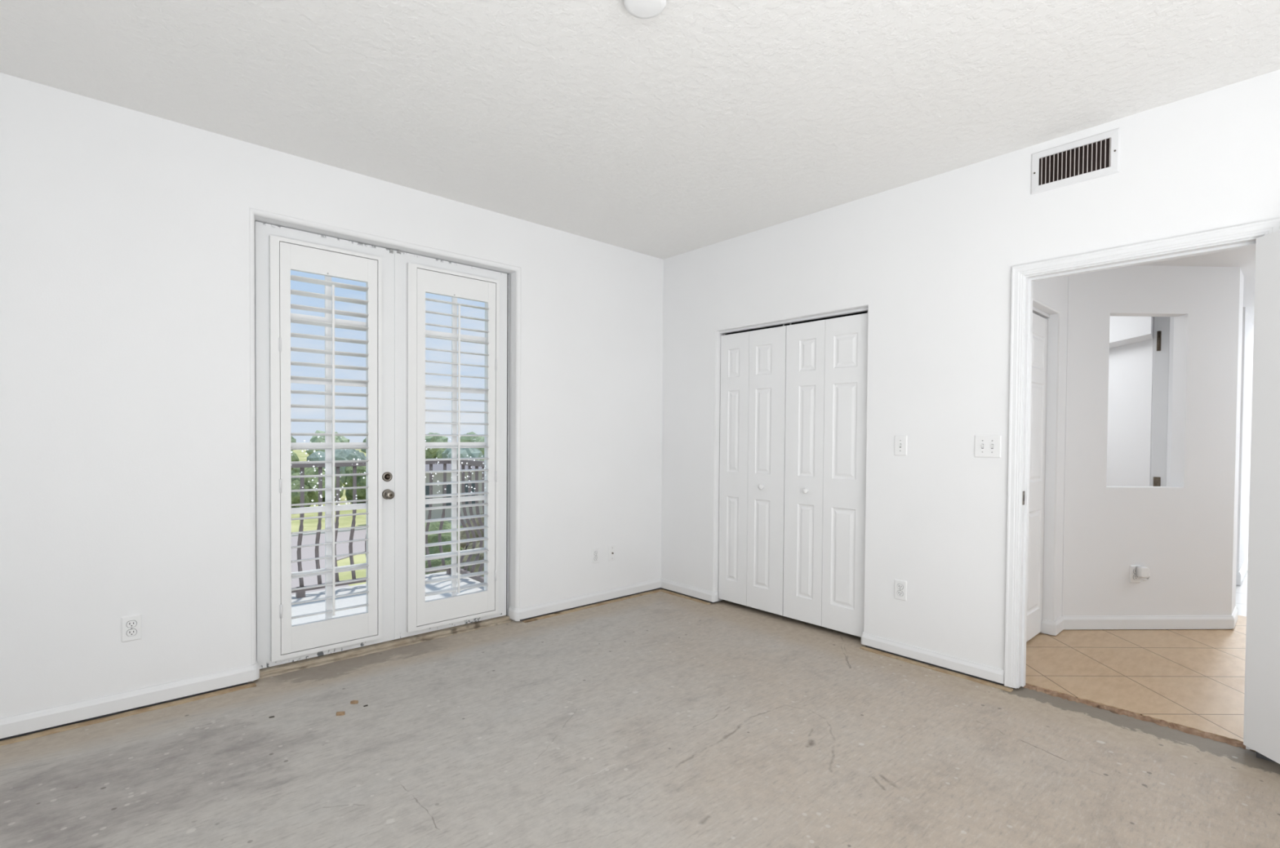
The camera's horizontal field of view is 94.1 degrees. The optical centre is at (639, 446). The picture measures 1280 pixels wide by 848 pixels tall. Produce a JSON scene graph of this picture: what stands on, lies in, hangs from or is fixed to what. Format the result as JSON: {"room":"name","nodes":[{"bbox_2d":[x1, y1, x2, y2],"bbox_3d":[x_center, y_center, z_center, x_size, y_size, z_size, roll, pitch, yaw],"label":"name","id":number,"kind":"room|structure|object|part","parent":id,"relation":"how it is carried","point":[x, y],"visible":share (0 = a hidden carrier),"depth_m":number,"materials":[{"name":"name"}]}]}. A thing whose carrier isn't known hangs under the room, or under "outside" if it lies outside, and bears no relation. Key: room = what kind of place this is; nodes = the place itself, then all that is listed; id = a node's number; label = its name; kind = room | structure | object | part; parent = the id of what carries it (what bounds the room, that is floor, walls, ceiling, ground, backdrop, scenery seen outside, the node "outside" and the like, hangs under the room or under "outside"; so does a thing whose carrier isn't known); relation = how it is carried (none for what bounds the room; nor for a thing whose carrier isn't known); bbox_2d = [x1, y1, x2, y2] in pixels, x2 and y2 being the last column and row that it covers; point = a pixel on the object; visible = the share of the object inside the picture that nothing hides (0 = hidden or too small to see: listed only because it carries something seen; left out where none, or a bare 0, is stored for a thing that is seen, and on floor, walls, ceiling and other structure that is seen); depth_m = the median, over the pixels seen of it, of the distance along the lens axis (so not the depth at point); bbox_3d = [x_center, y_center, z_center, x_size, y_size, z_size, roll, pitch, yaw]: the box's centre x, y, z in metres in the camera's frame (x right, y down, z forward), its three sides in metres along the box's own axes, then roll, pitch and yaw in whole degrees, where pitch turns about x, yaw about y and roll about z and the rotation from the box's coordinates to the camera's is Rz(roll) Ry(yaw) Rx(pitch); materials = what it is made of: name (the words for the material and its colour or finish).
{"room":"empty bedroom","nodes":[
{"label":"empty bedroom","id":0,"kind":"room"},
{"bbox_2d":[0,72,663,718],"bbox_3d":[-1.530,-0.162,3.525,4.740,2.736,0.160,0,1,-42],"label":"wall","id":1,"kind":"structure","parent":0,"point":[127,360],"depth_m":2.84,"materials":[{"name":"white paint"}]},
{"bbox_2d":[0,660,259,738],"bbox_3d":[-2.627,1.163,2.514,1.741,0.079,0.099,0,1,-42],"label":"baseboard","id":2,"kind":"structure","parent":1,"relation":"attached to","point":[15,725],"depth_m":2.70,"materials":[{"name":"paint"}]},
{"bbox_2d":[120,613,142,642],"bbox_3d":[-2.324,0.834,2.724,0.071,0.116,0.009,0,1,-42],"label":"wall outlet","id":3,"kind":"object","parent":1,"relation":"attached to","point":[131,625],"visible":1,"depth_m":2.72,"materials":[{"name":"white plastic"}]},
{"bbox_2d":[126,620,136,627],"bbox_3d":[-2.322,0.814,2.721,0.034,0.028,0.003,0,1,-42],"label":"socket","id":4,"kind":"object","parent":3,"relation":"attached to","point":[130,624],"depth_m":2.72,"materials":[{"name":"white plastic"}]},
{"bbox_2d":[126,629,136,635],"bbox_3d":[-2.322,0.853,2.722,0.034,0.028,0.003,0,1,-42],"label":"socket","id":5,"kind":"object","parent":3,"relation":"attached to","point":[129,632],"depth_m":2.72,"materials":[{"name":"white plastic"}]},
{"bbox_2d":[268,235,382,662],"bbox_3d":[-1.741,0.019,3.336,0.566,2.250,0.079,0,1,-42],"label":"plantation shutter","id":6,"kind":"object","parent":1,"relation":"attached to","point":[287,641],"visible":1,"depth_m":3.30,"materials":[{"name":"paint"}]},
{"bbox_3d":[-1.732,-1.016,3.329,0.394,0.134,0.027,0,1,-42],"label":"rail","id":7,"kind":"part","parent":6,"relation":"part of","materials":[{"name":"paint"}]},
{"bbox_3d":[-1.747,1.047,3.365,0.394,0.139,0.027,0,1,-42],"label":"rail","id":8,"kind":"part","parent":6,"relation":"part of","materials":[{"name":"paint"}]},
{"bbox_3d":[-1.708,0.029,3.320,0.012,1.843,0.011,0,1,-42],"label":"tilt rod","id":9,"kind":"part","parent":6,"relation":"part of","materials":[{"name":"paint"}]},
{"bbox_2d":[254,221,400,669],"bbox_3d":[-1.728,0.003,3.365,0.746,2.354,0.110,0,1,-42],"label":"door","id":10,"kind":"structure","parent":1,"relation":"in","point":[263,231],"depth_m":3.35,"materials":[{"name":"paint"}]},
{"bbox_2d":[290,275,366,619],"bbox_3d":[-1.766,0.011,3.376,0.419,2.120,0.015,0,1,-42],"label":"window grille","id":11,"kind":"object","parent":10,"relation":"attached to","point":[327,508],"depth_m":3.37,"materials":[{"name":"paint"}]},
{"bbox_3d":[-1.765,0.011,3.376,0.419,2.120,0.004,0,1,-42],"label":"glass pane","id":12,"kind":"part","parent":10,"relation":"part of","materials":[{"name":"clear glass"}]},
{"bbox_3d":[-1.496,0.291,3.551,0.060,0.060,0.063,0,1,-42],"label":"knob","id":13,"kind":"part","parent":10,"relation":"part of","materials":[{"name":"silver metal"}]},
{"bbox_2d":[254,221,509,615],"bbox_3d":[-1.479,0.013,3.635,1.508,2.390,0.070,0,1,-42],"label":"trim","id":14,"kind":"structure","parent":1,"relation":"attached to","point":[257,221],"depth_m":4.13,"materials":[{"name":"paint"}]},
{"bbox_2d":[257,615,511,679],"bbox_3d":[-1.474,1.195,3.632,1.492,0.028,0.124,0,1,-42],"label":"door sill","id":15,"kind":"structure","parent":1,"relation":"attached to","point":[283,668],"depth_m":3.52,"materials":[{"name":"brown wood"}]},
{"bbox_2d":[394,250,507,639],"bbox_3d":[-1.213,-0.002,3.866,0.758,2.352,0.051,0,1,-42],"label":"door","id":16,"kind":"structure","parent":1,"relation":"in","point":[401,260],"depth_m":3.81,"materials":[{"name":"paint"}]},
{"bbox_3d":[-1.208,0.006,3.875,0.449,2.120,0.004,0,1,-42],"label":"glass pane","id":17,"kind":"part","parent":16,"relation":"part of","materials":[{"name":"clear glass"}]},
{"bbox_2d":[425,297,486,595],"bbox_3d":[-1.209,0.006,3.875,0.449,2.120,0.015,0,1,-42],"label":"window grille","id":18,"kind":"object","parent":16,"relation":"attached to","point":[453,500],"depth_m":3.87,"materials":[{"name":"paint"}]},
{"bbox_2d":[405,262,499,632],"bbox_3d":[-1.188,0.014,3.832,0.611,2.250,0.080,0,1,-42],"label":"plantation shutter","id":19,"kind":"object","parent":1,"relation":"attached to","point":[421,614],"visible":1,"depth_m":3.78,"materials":[{"name":"paint"}]},
{"bbox_3d":[-1.190,1.042,3.864,0.424,0.139,0.027,0,1,-42],"label":"rail","id":20,"kind":"part","parent":19,"relation":"part of","materials":[{"name":"paint"}]},
{"bbox_3d":[-1.175,-1.021,3.828,0.424,0.134,0.027,0,1,-42],"label":"rail","id":21,"kind":"part","parent":19,"relation":"part of","materials":[{"name":"paint"}]},
{"bbox_3d":[-1.158,0.024,3.812,0.012,1.843,0.011,0,1,-42],"label":"tilt rod","id":22,"kind":"part","parent":19,"relation":"part of","materials":[{"name":"paint"}]},
{"bbox_2d":[506,273,508,616],"bbox_3d":[-0.924,0.001,4.119,0.004,2.366,0.030,0,1,-42],"label":"trim","id":23,"kind":"structure","parent":1,"relation":"attached to","point":[508,273],"depth_m":4.11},
{"bbox_2d":[591,547,599,564],"bbox_3d":[-0.333,0.832,4.509,0.071,0.116,0.009,0,1,-42],"label":"wall outlet","id":24,"kind":"object","parent":1,"relation":"attached to","point":[595,552],"visible":1,"depth_m":4.50,"materials":[{"name":"white plastic"}]},
{"bbox_2d":[608,545,615,560],"bbox_3d":[-0.212,0.831,4.611,0.068,0.115,0.017,0,1,-42],"label":"plate","id":25,"kind":"object","parent":1,"relation":"attached to","point":[611,549],"visible":1,"depth_m":4.61,"materials":[{"name":"white plastic"}]},
{"bbox_2d":[508,577,718,620],"bbox_3d":[-0.228,1.147,4.554,1.570,0.074,0.542,0,1,-19],"label":"baseboard","id":26,"kind":"structure","parent":1,"relation":"attached to","point":[578,601],"depth_m":4.55,"materials":[{"name":"paint"}]},
{"bbox_2d":[291,571,484,625],"bbox_3d":[-2.400,1.407,4.345,3.120,0.165,2.155,0,1,-42],"label":"floor","id":27,"kind":"structure","parent":0,"point":[357,599],"depth_m":5.13,"materials":[{"name":"concrete"}]},
{"bbox_2d":[291,459,484,598],"bbox_3d":[-2.375,0.739,4.364,3.191,1.170,2.166,0,1,-42],"label":"balcony railing","id":28,"kind":"object","parent":27,"relation":"on","point":[299,593],"visible":0.24,"depth_m":5.50,"materials":[{"name":"brown metal"}]},
{"bbox_3d":[-2.375,0.181,4.283,3.090,0.050,2.065,0,1,-42],"label":"rail","id":29,"kind":"part","parent":28,"relation":"part of","materials":[{"name":"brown metal"}]},
{"bbox_3d":[-2.384,1.258,4.292,3.075,0.035,2.050,0,1,-42],"label":"rail","id":30,"kind":"part","parent":28,"relation":"part of","materials":[{"name":"brown metal"}]},
{"bbox_2d":[0,571,1279,847],"bbox_3d":[6.826,1.267,6.846,21.600,0.132,6.300,0,1,-42],"label":"floor","id":31,"kind":"structure","parent":0,"point":[660,719],"depth_m":2.42,"materials":[{"name":"concrete"}]},
{"bbox_2d":[0,682,247,741],"bbox_3d":[-2.238,1.194,2.649,0.830,0.053,0.024,0,1,-42],"label":"wall plate","id":32,"kind":"object","parent":31,"relation":"on","point":[35,731],"depth_m":2.71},
{"bbox_2d":[0,682,256,746],"bbox_3d":[-2.555,1.217,2.490,1.615,0.009,0.042,0,1,-42],"label":"strip","id":33,"kind":"object","parent":31,"relation":"on","point":[57,730],"visible":1,"depth_m":2.69,"materials":[{"name":"brown wood"}]},
{"bbox_2d":[336,711,345,715],"bbox_3d":[-1.364,1.219,2.714,0.037,0.014,0.016,0,1,-13],"label":"chip","id":34,"kind":"object","parent":31,"relation":"on","point":[338,713],"visible":1,"depth_m":2.71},
{"bbox_2d":[350,700,358,704],"bbox_3d":[-1.358,1.218,2.831,0.035,0.012,0.016,0,1,-11],"label":"chip","id":35,"kind":"object","parent":31,"relation":"on","point":[353,702],"visible":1,"depth_m":2.83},
{"bbox_2d":[522,589,660,622],"bbox_3d":[-0.310,1.198,4.502,1.295,0.009,0.042,0,1,-42],"label":"strip","id":36,"kind":"object","parent":31,"relation":"on","point":[657,590],"visible":1,"depth_m":4.42,"materials":[{"name":"brown wood"}]},
{"bbox_2d":[520,587,721,621],"bbox_3d":[-0.092,1.182,4.201,1.391,0.053,0.576,0,1,-42],"label":"strip","id":37,"kind":"object","parent":31,"relation":"on","point":[659,588],"depth_m":4.60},
{"bbox_2d":[660,589,710,604],"bbox_3d":[0.348,1.198,4.737,0.041,0.009,0.530,0,1,-42],"label":"strip","id":38,"kind":"object","parent":31,"relation":"on","point":[661,590],"visible":1,"depth_m":4.72,"materials":[{"name":"brown wood"}]},
{"bbox_2d":[865,645,1004,685],"bbox_3d":[1.571,1.212,3.239,0.022,0.053,0.725,0,1,-42],"label":"strip","id":39,"kind":"object","parent":31,"relation":"on","point":[865,646],"depth_m":3.33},
{"bbox_2d":[859,646,1013,692],"bbox_3d":[1.616,1.233,3.323,0.042,0.008,0.810,0,1,-42],"label":"strip","id":40,"kind":"object","parent":31,"relation":"on","point":[935,668],"visible":1,"depth_m":3.28,"materials":[{"name":"brown wood"}]},
{"bbox_2d":[1023,684,1256,751],"bbox_3d":[2.278,1.245,2.754,0.050,0.013,0.878,-1,1,-43],"label":"threshold strip","id":41,"kind":"object","parent":31,"relation":"on","point":[1121,712],"visible":0.89,"depth_m":2.73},
{"bbox_2d":[1256,751,1277,763],"bbox_3d":[2.429,1.234,2.310,0.058,0.053,0.056,0,1,-42],"label":"strip","id":42,"kind":"object","parent":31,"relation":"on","point":[1260,756],"depth_m":2.39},
{"bbox_2d":[0,0,1279,259],"bbox_3d":[0.549,-1.524,1.192,4.740,0.100,6.360,0,1,-42],"label":"ceiling","id":43,"kind":"structure","parent":0,"point":[693,125],"depth_m":2.45,"materials":[{"name":"white paint"}]},
{"bbox_2d":[623,0,666,18],"bbox_3d":[0.017,-1.470,1.965,0.140,0.042,0.140,0,1,-42],"label":"smoke detector","id":44,"kind":"object","parent":43,"relation":"attached to","point":[642,9],"visible":1,"depth_m":1.97,"materials":[{"name":"white plastic"}]},
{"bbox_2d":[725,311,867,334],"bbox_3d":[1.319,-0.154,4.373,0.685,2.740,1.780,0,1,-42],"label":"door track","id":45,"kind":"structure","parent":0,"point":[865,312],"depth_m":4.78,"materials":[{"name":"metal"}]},
{"bbox_2d":[661,69,1279,670],"bbox_3d":[2.296,-0.123,2.684,0.115,2.728,6.200,0,1,-42],"label":"wall","id":46,"kind":"structure","parent":0,"point":[931,260],"depth_m":3.31,"materials":[{"name":"white paint"}]},
{"bbox_2d":[720,307,867,333],"bbox_3d":[1.021,-0.853,4.102,0.032,0.016,1.205,0,1,-42],"label":"door track","id":47,"kind":"object","parent":46,"relation":"attached to","point":[864,309],"visible":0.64,"depth_m":4.03,"materials":[{"name":"white metal"}]},
{"bbox_2d":[718,324,786,615],"bbox_3d":[0.802,0.164,4.340,0.071,2.026,0.582,0,1,-42],"label":"door","id":48,"kind":"structure","parent":47,"relation":"hanging from","point":[753,362],"depth_m":4.33,"materials":[{"name":"paint"}]},
{"bbox_3d":[0.866,0.293,4.246,0.039,0.038,0.038,0,1,-42],"label":"knob","id":49,"kind":"part","parent":48,"relation":"part of","materials":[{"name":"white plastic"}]},
{"bbox_2d":[782,313,867,637],"bbox_3d":[1.203,0.175,3.892,0.071,2.026,0.610,0,1,-42],"label":"door","id":50,"kind":"structure","parent":47,"relation":"hanging from","point":[827,359],"depth_m":3.88,"materials":[{"name":"paint"}]},
{"bbox_3d":[1.106,0.299,3.978,0.039,0.038,0.038,0,1,-42],"label":"knob","id":51,"kind":"part","parent":50,"relation":"part of","materials":[{"name":"white plastic"}]},
{"bbox_2d":[893,435,906,455],"bbox_3d":[1.511,-0.002,3.461,0.018,0.117,0.073,0,1,-42],"label":"light switch","id":52,"kind":"object","parent":46,"relation":"attached to","point":[900,442],"visible":1,"depth_m":3.46,"materials":[{"name":"white plastic"}]},
{"bbox_2d":[894,578,906,600],"bbox_3d":[1.516,0.840,3.470,0.009,0.116,0.071,0,1,-42],"label":"wall outlet","id":53,"kind":"object","parent":46,"relation":"attached to","point":[900,586],"visible":1,"depth_m":3.47,"materials":[{"name":"white plastic"}]},
{"bbox_2d":[897,584,902,589],"bbox_3d":[1.514,0.820,3.468,0.003,0.028,0.034,0,1,-42],"label":"socket","id":54,"kind":"object","parent":53,"relation":"attached to","point":[899,586],"depth_m":3.47,"materials":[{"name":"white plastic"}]},
{"bbox_2d":[897,591,902,595],"bbox_3d":[1.514,0.859,3.468,0.003,0.028,0.034,0,1,-42],"label":"socket","id":55,"kind":"object","parent":53,"relation":"attached to","point":[899,593],"depth_m":3.47,"materials":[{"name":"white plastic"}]},
{"bbox_2d":[861,631,1004,684],"bbox_3d":[1.626,1.184,3.373,0.049,0.068,0.787,0,1,-42],"label":"baseboard","id":56,"kind":"structure","parent":46,"relation":"attached to","point":[994,674],"depth_m":3.32,"materials":[{"name":"paint"}]},
{"bbox_2d":[974,435,1001,457],"bbox_3d":[1.817,0.003,3.119,0.018,0.117,0.126,0,1,-42],"label":"light switch","id":57,"kind":"object","parent":46,"relation":"attached to","point":[985,446],"visible":1,"depth_m":3.12,"materials":[{"name":"white plastic"}]},
{"bbox_2d":[1022,491,1024,505],"bbox_3d":[1.948,0.264,3.024,0.026,0.070,0.003,0,1,-42],"label":"strike plate","id":58,"kind":"object","parent":46,"relation":"attached to","point":[1023,491],"visible":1,"depth_m":3.02,"materials":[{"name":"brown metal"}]},
{"bbox_2d":[1031,127,1119,195],"bbox_3d":[2.063,-1.350,2.837,0.012,0.202,0.349,0,1,-42],"label":"air vent","id":59,"kind":"object","parent":46,"relation":"in","point":[1096,156],"visible":1,"depth_m":2.83,"materials":[{"name":"white metal"}]},
{"bbox_2d":[1017,235,1262,750],"bbox_3d":[2.247,0.191,2.741,0.115,2.098,0.856,0,1,-42],"label":"trim","id":60,"kind":"structure","parent":46,"relation":"attached to","point":[1028,280],"depth_m":3.02,"materials":[{"name":"paint"}]},
{"bbox_2d":[1004,217,1279,688],"bbox_3d":[2.197,0.170,2.696,0.019,2.140,0.941,0,1,-42],"label":"trim","id":61,"kind":"structure","parent":46,"relation":"attached to","point":[1267,227],"depth_m":3.01,"materials":[{"name":"paint"}]},
{"bbox_2d":[1243,230,1279,764],"bbox_3d":[2.421,0.197,2.008,0.174,2.037,0.789,0,1,-1],"label":"door","id":62,"kind":"structure","parent":46,"relation":"in","point":[1261,729],"depth_m":2.33,"materials":[{"name":"paint"}]},
{"bbox_2d":[1032,275,1068,635],"bbox_3d":[2.342,0.022,3.595,1.168,2.430,0.111,0,1,-42],"label":"wall","id":63,"kind":"structure","parent":0,"point":[1050,296],"depth_m":3.85,"materials":[{"name":"white paint"}]},
{"bbox_2d":[1032,306,1049,318],"bbox_3d":[2.338,-0.835,3.591,0.795,0.020,0.030,0,1,-42],"label":"door track","id":64,"kind":"object","parent":63,"relation":"attached to","point":[1036,311],"visible":0.29,"depth_m":3.73,"materials":[{"name":"white metal"}]},
{"bbox_2d":[1026,312,1048,642],"bbox_3d":[2.324,0.198,3.616,0.794,2.022,0.032,0,1,-42],"label":"door","id":65,"kind":"structure","parent":64,"relation":"hanging from","point":[1040,324],"depth_m":3.76,"materials":[{"name":"paint"}]},
{"bbox_2d":[1106,339,1153,486],"bbox_3d":[3.833,0.212,4.707,0.060,2.008,0.599,1,1,5],"label":"wall partition","id":66,"kind":"structure","parent":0,"point":[1130,400],"depth_m":4.61,"materials":[{"name":"white paint"}]},
{"bbox_2d":[1109,315,1154,348],"bbox_3d":[3.740,-0.996,4.620,0.250,0.410,0.949,1,1,5],"label":"wall partition header","id":67,"kind":"structure","parent":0,"point":[1123,330],"depth_m":4.39,"materials":[{"name":"white paint"}]},
{"bbox_2d":[1062,265,1239,630],"bbox_3d":[3.393,0.023,4.009,1.164,2.430,0.100,0,1,-2],"label":"wall","id":68,"kind":"structure","parent":0,"point":[1182,531],"depth_m":3.96,"materials":[{"name":"white paint"}]},
{"bbox_2d":[1129,565,1140,582],"bbox_3d":[3.299,0.854,3.966,0.071,0.116,0.009,0,1,-2],"label":"wall outlet","id":69,"kind":"object","parent":68,"relation":"attached to","point":[1133,578],"visible":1,"depth_m":3.96,"materials":[{"name":"white plastic"}]},
{"bbox_2d":[1135,565,1150,581],"bbox_3d":[3.332,0.845,3.942,0.072,0.094,0.040,0,1,-2],"label":"plug","id":70,"kind":"object","parent":69,"relation":"attached to","point":[1141,571],"visible":1,"depth_m":3.92,"materials":[{"name":"white plastic"}]},
{"bbox_2d":[1040,606,1238,635],"bbox_3d":[3.427,1.177,3.981,1.644,0.087,0.187,0,1,-10],"label":"baseboard","id":71,"kind":"structure","parent":68,"relation":"attached to","point":[1064,622],"depth_m":3.97,"materials":[{"name":"paint"}]},
{"bbox_2d":[1150,316,1170,486],"bbox_3d":[3.821,0.098,4.387,0.088,2.248,0.064,1,1,42],"label":"post","id":72,"kind":"object","parent":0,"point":[1162,324],"visible":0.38,"depth_m":4.37,"materials":[{"name":"paint"}]},
{"bbox_2d":[1136,245,1255,324],"bbox_3d":[5.052,-1.225,3.718,5.385,0.100,3.700,0,1,-42],"label":"ceiling","id":73,"kind":"structure","parent":0,"point":[1244,258],"depth_m":3.87,"materials":[{"name":"white paint"}]},
{"bbox_2d":[1166,306,1253,572],"bbox_3d":[4.990,-0.013,6.710,1.700,2.430,2.605,0,1,-42],"label":"wall","id":74,"kind":"structure","parent":0,"point":[1247,325],"depth_m":5.51,"materials":[{"name":"white paint"}]},
{"bbox_2d":[1235,554,1248,585],"bbox_3d":[5.715,1.147,5.901,1.714,0.112,0.419,0,1,-42],"label":"baseboard","id":75,"kind":"structure","parent":74,"relation":"attached to","point":[1240,575],"depth_m":5.34,"materials":[{"name":"paint"}]},
{"bbox_2d":[1231,267,1244,613],"bbox_3d":[4.069,0.025,4.135,0.348,2.430,0.111,0,1,-42],"label":"wall","id":76,"kind":"structure","parent":0,"point":[1242,277],"depth_m":4.09,"materials":[{"name":"white paint"}]},
{"label":"outside","id":77,"kind":"structure","parent":0,"visible":0},
{"bbox_2d":[291,448,462,586],"bbox_3d":[-95.060,3.174,193.667,410.000,0.001,392.000,0,1,-42],"label":"ground","id":78,"kind":"structure","parent":77,"point":[345,521],"depth_m":48.03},
{"bbox_2d":[290,435,296,450],"bbox_3d":[-88.006,0.539,141.804,9.918,7.556,9.498,0,1,-42],"label":"tree","id":79,"kind":"object","parent":78,"relation":"on","point":[292,439],"visible":0.02,"depth_m":141.42,"materials":[{"name":"green plant"}]},
{"bbox_2d":[291,450,299,471],"bbox_3d":[-51.518,2.701,84.822,6.236,5.456,6.413,0,1,-42],"label":"tree","id":80,"kind":"object","parent":78,"relation":"on","point":[294,457],"visible":0.04,"depth_m":84.56,"materials":[{"name":"green plant"}]},
{"bbox_2d":[291,471,324,507],"bbox_3d":[-31.690,4.312,55.980,4.176,3.765,4.465,0,1,-42],"label":"bush","id":81,"kind":"object","parent":78,"relation":"on","point":[295,482],"visible":0.48,"depth_m":55.16,"materials":[{"name":"green plant"}]},
{"bbox_2d":[291,467,343,501],"bbox_3d":[-34.829,3.912,63.875,4.395,4.425,5.228,1,1,15],"label":"bush","id":82,"kind":"object","parent":78,"relation":"on","point":[295,470],"visible":0.13,"depth_m":62.21,"materials":[{"name":"green plant"}]},
{"bbox_2d":[305,430,340,455],"bbox_3d":[-72.058,0.495,136.131,8.370,8.184,11.925,0,1,-42],"label":"tree","id":83,"kind":"object","parent":78,"relation":"on","point":[314,438],"visible":0.18,"depth_m":132.87,"materials":[{"name":"green plant"}]},
{"bbox_2d":[291,527,366,536],"bbox_3d":[-32.001,6.351,35.158,32.302,0.160,0.600,0,1,-42],"label":"kerb","id":84,"kind":"object","parent":78,"relation":"on","point":[365,528],"depth_m":43.00,"materials":[{"name":"concrete"}]},
{"bbox_2d":[306,448,362,482],"bbox_3d":[-40.629,2.919,80.162,7.172,5.342,4.861,0,1,-42],"label":"tree","id":85,"kind":"object","parent":78,"relation":"on","point":[348,455],"visible":0.38,"depth_m":78.67,"materials":[{"name":"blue plant"}]},
{"bbox_2d":[334,431,349,442],"bbox_3d":[-77.909,0.472,150.215,8.286,8.138,8.003,0,1,-42],"label":"tree","id":86,"kind":"object","parent":78,"relation":"on","point":[341,438],"visible":0.06,"depth_m":149.50,"materials":[{"name":"green plant"}]},
{"bbox_2d":[340,448,365,460],"bbox_3d":[-44.126,2.774,90.313,6.626,5.227,6.436,0,1,-42],"label":"tree","id":87,"kind":"object","parent":78,"relation":"on","point":[363,457],"visible":0.03,"depth_m":91.01,"materials":[{"name":"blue plant"}]},
{"bbox_2d":[342,466,365,503],"bbox_3d":[-28.168,4.059,60.544,3.542,4.949,4.008,0,1,-42],"label":"bush","id":88,"kind":"object","parent":78,"relation":"on","point":[361,482],"visible":0.37,"depth_m":59.13,"materials":[{"name":"green plant"}]},
{"bbox_2d":[425,432,443,458],"bbox_3d":[-54.946,0.378,152.598,9.377,8.559,7.663,0,1,-42],"label":"tree","id":89,"kind":"object","parent":78,"relation":"on","point":[429,453],"visible":0.36,"depth_m":151.08,"materials":[{"name":"green plant"}]},
{"bbox_2d":[433,432,448,458],"bbox_3d":[-58.022,0.173,168.281,8.577,7.668,8.383,0,1,-42],"label":"tree","id":90,"kind":"object","parent":78,"relation":"on","point":[444,438],"visible":0.03,"depth_m":167.72,"materials":[{"name":"green plant"}]},
{"bbox_2d":[435,448,446,458],"bbox_3d":[-32.224,2.561,101.580,5.985,5.426,5.033,0,1,-42],"label":"tree","id":91,"kind":"object","parent":78,"relation":"on","point":[440,451],"visible":0.02,"depth_m":99.33,"materials":[{"name":"green plant"}]},
{"bbox_2d":[425,520,462,574],"bbox_3d":[-8.832,4.962,25.774,2.640,3.638,3.652,0,1,-1],"label":"tree","id":92,"kind":"object","parent":78,"relation":"on","point":[433,538],"visible":0.18,"depth_m":24.55,"materials":[{"name":"green plant"}]},
{"bbox_2d":[425,459,483,525],"bbox_3d":[-17.041,3.701,48.707,7.100,5.200,7.000,0,1,-42],"label":"house","id":93,"kind":"structure","parent":78,"relation":"on","point":[437,490],"depth_m":46.47,"materials":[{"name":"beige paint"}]},
{"bbox_2d":[434,541,484,582],"bbox_3d":[-4.195,4.728,16.110,2.450,4.503,2.767,1,1,13],"label":"tree","id":94,"kind":"object","parent":78,"relation":"on","point":[470,546],"visible":0.07,"depth_m":15.54,"materials":[{"name":"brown plant"}]},
{"bbox_2d":[441,448,483,458],"bbox_3d":[-27.411,2.558,91.316,5.915,5.862,7.564,0,1,-42],"label":"tree","id":95,"kind":"object","parent":78,"relation":"on","point":[473,452],"visible":0.14,"depth_m":89.90,"materials":[{"name":"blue plant"}]},
{"bbox_2d":[457,513,484,548],"bbox_3d":[-4.726,4.596,21.649,3.784,4.567,3.277,0,1,-42],"label":"tree","id":96,"kind":"object","parent":78,"relation":"on","point":[462,534],"visible":0.02,"depth_m":20.50,"materials":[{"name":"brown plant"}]},
{"bbox_2d":[460,431,484,454],"bbox_3d":[-43.621,0.310,160.527,10.291,8.322,8.953,0,1,-42],"label":"tree","id":97,"kind":"object","parent":78,"relation":"on","point":[463,439],"visible":0.23,"depth_m":157.36,"materials":[{"name":"green plant"}]},
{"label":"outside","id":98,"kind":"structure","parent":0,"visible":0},
{"bbox_2d":[291,529,366,595],"bbox_3d":[-21.924,6.673,23.918,32.300,0.060,29.500,0,1,-42],"label":"road","id":99,"kind":"structure","parent":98,"point":[307,553],"depth_m":36.39,"materials":[{"name":"grey asphalt"}]}
]}

